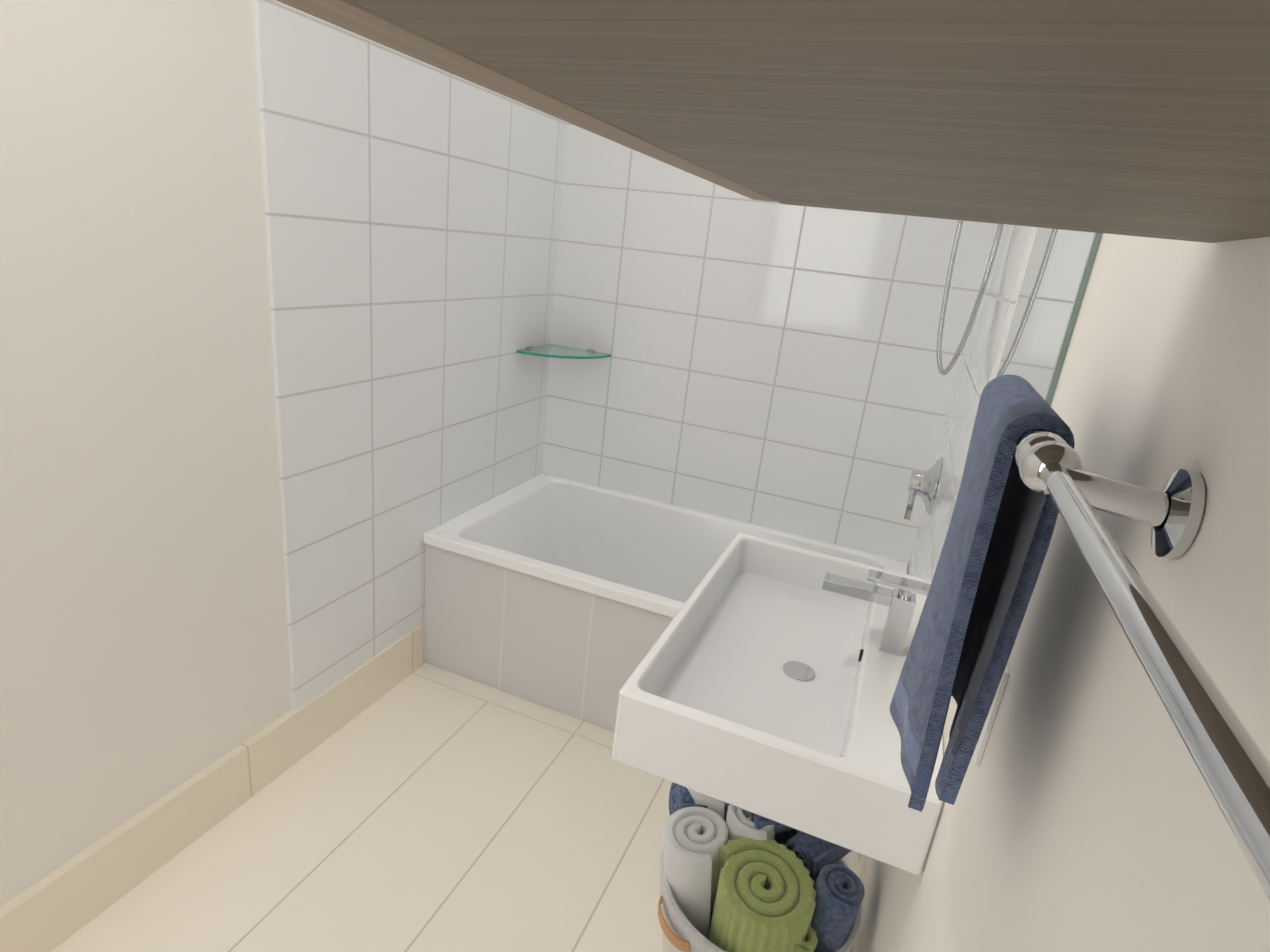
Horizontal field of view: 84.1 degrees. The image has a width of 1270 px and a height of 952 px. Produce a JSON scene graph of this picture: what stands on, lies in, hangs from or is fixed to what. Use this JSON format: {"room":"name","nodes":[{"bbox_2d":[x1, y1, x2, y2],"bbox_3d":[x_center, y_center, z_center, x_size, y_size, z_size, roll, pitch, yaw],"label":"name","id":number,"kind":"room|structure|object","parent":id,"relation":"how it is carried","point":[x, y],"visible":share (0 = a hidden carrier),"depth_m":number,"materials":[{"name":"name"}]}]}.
{"room":"bathroom","nodes":[
{"label":"bathroom","id":0,"kind":"room"},
{"bbox_2d":[0,0,291,906],"bbox_3d":[-1.250,-0.126,0.735,0.088,2.487,2.000,13,20,19],"label":"wall","id":1,"kind":"structure","parent":0,"point":[144,654],"depth_m":1.37,"materials":[{"name":"white paint"}]},
{"bbox_2d":[0,624,423,951],"bbox_3d":[-1.222,0.911,1.330,0.024,0.162,2.529,13,20,19],"label":"baseboard","id":2,"kind":"structure","parent":1,"relation":"attached to","point":[55,909],"depth_m":1.67,"materials":[{"name":"tile"}]},
{"bbox_2d":[254,0,566,709],"bbox_3d":[-0.619,-0.552,2.221,0.100,2.487,1.340,13,20,19],"label":"tiled wall","id":3,"kind":"structure","parent":0,"point":[412,210],"depth_m":1.99,"materials":[{"name":"tile"}]},
{"bbox_2d":[516,344,610,358],"bbox_3d":[-0.268,-0.469,2.697,0.268,0.026,0.268,13,20,19],"label":"glass shelf","id":4,"kind":"object","parent":3,"relation":"attached to","point":[554,351],"visible":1,"depth_m":2.69,"materials":[{"name":"teal"}]},
{"bbox_2d":[52,662,856,951],"bbox_3d":[-0.387,1.097,1.475,1.724,0.103,3.540,13,20,19],"label":"floor","id":5,"kind":"structure","parent":0,"point":[412,812],"depth_m":1.76,"materials":[{"name":"tile"}]},
{"bbox_2d":[424,473,907,731],"bbox_3d":[0.117,0.487,2.512,1.508,0.505,0.797,13,20,19],"label":"bathtub","id":6,"kind":"object","parent":5,"relation":"on","point":[569,597],"visible":0.5,"depth_m":2.37,"materials":[{"name":"white ceramic"}]},
{"bbox_2d":[658,782,864,951],"bbox_3d":[0.234,0.881,1.461,0.431,0.452,0.406,13,20,19],"label":"basket","id":7,"kind":"object","parent":5,"relation":"on","point":[733,878],"visible":0.73,"depth_m":1.33,"materials":[{"name":"felt"},{"name":"leather"}]},
{"bbox_2d":[542,122,995,563],"bbox_3d":[0.399,-0.561,2.599,1.724,2.487,0.100,13,20,19],"label":"wall","id":8,"kind":"structure","parent":0,"point":[770,365],"depth_m":2.57,"materials":[{"name":"tile"}]},
{"bbox_2d":[854,223,1035,870],"bbox_3d":[0.891,-0.258,1.867,0.010,2.487,0.990,13,20,19],"label":"tiled wall","id":9,"kind":"structure","parent":0,"point":[981,356],"depth_m":1.71,"materials":[{"name":"tile"}]},
{"bbox_2d":[904,220,1003,519],"bbox_3d":[0.830,-0.549,1.954,0.284,1.388,0.268,13,20,19],"label":"shower","id":10,"kind":"object","parent":9,"relation":"attached to","point":[923,485],"visible":0.48,"depth_m":1.96,"materials":[{"name":"silver metal"}]},
{"bbox_2d":[858,227,1269,951],"bbox_3d":[0.502,0.054,0.802,0.100,2.487,3.340,13,20,19],"label":"wall","id":11,"kind":"structure","parent":0,"point":[1082,813],"depth_m":0.45,"materials":[{"name":"white paint"}]},
{"bbox_2d":[276,0,1269,242],"bbox_3d":[0.162,-0.427,0.153,0.308,0.668,0.536,13,20,19],"label":"upper cabinet","id":12,"kind":"object","parent":11,"relation":"attached to","point":[1146,118],"visible":1,"depth_m":0.16,"materials":[{"name":"brown wood"}]},
{"bbox_2d":[612,533,942,874],"bbox_3d":[0.302,0.416,1.336,0.454,0.562,0.721,13,20,19],"label":"wall-mounted sink","id":13,"kind":"object","parent":11,"relation":"attached to","point":[762,680],"visible":0.96,"depth_m":1.18,"materials":[{"name":"white ceramic"}]},
{"bbox_2d":[849,853,867,951],"bbox_3d":[0.140,1.263,0.751,0.012,0.162,2.339,13,20,19],"label":"baseboard","id":14,"kind":"structure","parent":11,"relation":"attached to","point":[860,868],"depth_m":1.64,"materials":[{"name":"tile"}]},
{"bbox_2d":[974,664,1008,766],"bbox_3d":[0.387,0.247,0.771,0.007,0.118,0.072,13,20,19],"label":"electrical outlet","id":15,"kind":"object","parent":11,"relation":"attached to","point":[982,740],"visible":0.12,"depth_m":0.74,"materials":[{"name":"white plastic"}]},
{"bbox_2d":[996,227,1102,404],"bbox_3d":[0.630,-0.506,0.956,0.006,1.494,0.558,13,20,19],"label":"mirror","id":16,"kind":"object","parent":11,"relation":"attached to","point":[1054,284],"depth_m":0.95,"materials":[{"name":"clear glass"}]},
{"bbox_2d":[889,374,1269,902],"bbox_3d":[0.120,0.231,0.157,0.105,0.345,1.314,13,20,19],"label":"towel rail","id":17,"kind":"object","parent":11,"relation":"attached to","point":[1025,480],"visible":1,"depth_m":0.49,"materials":[{"name":"silver metal"}]},
{"bbox_2d":[889,374,1074,811],"bbox_3d":[0.296,0.096,0.618,0.069,0.345,0.227,13,20,19],"label":"towel","id":18,"kind":"object","parent":17,"relation":"hanging from","point":[1000,531],"depth_m":0.56,"materials":[{"name":"blue fabric"}]}
]}

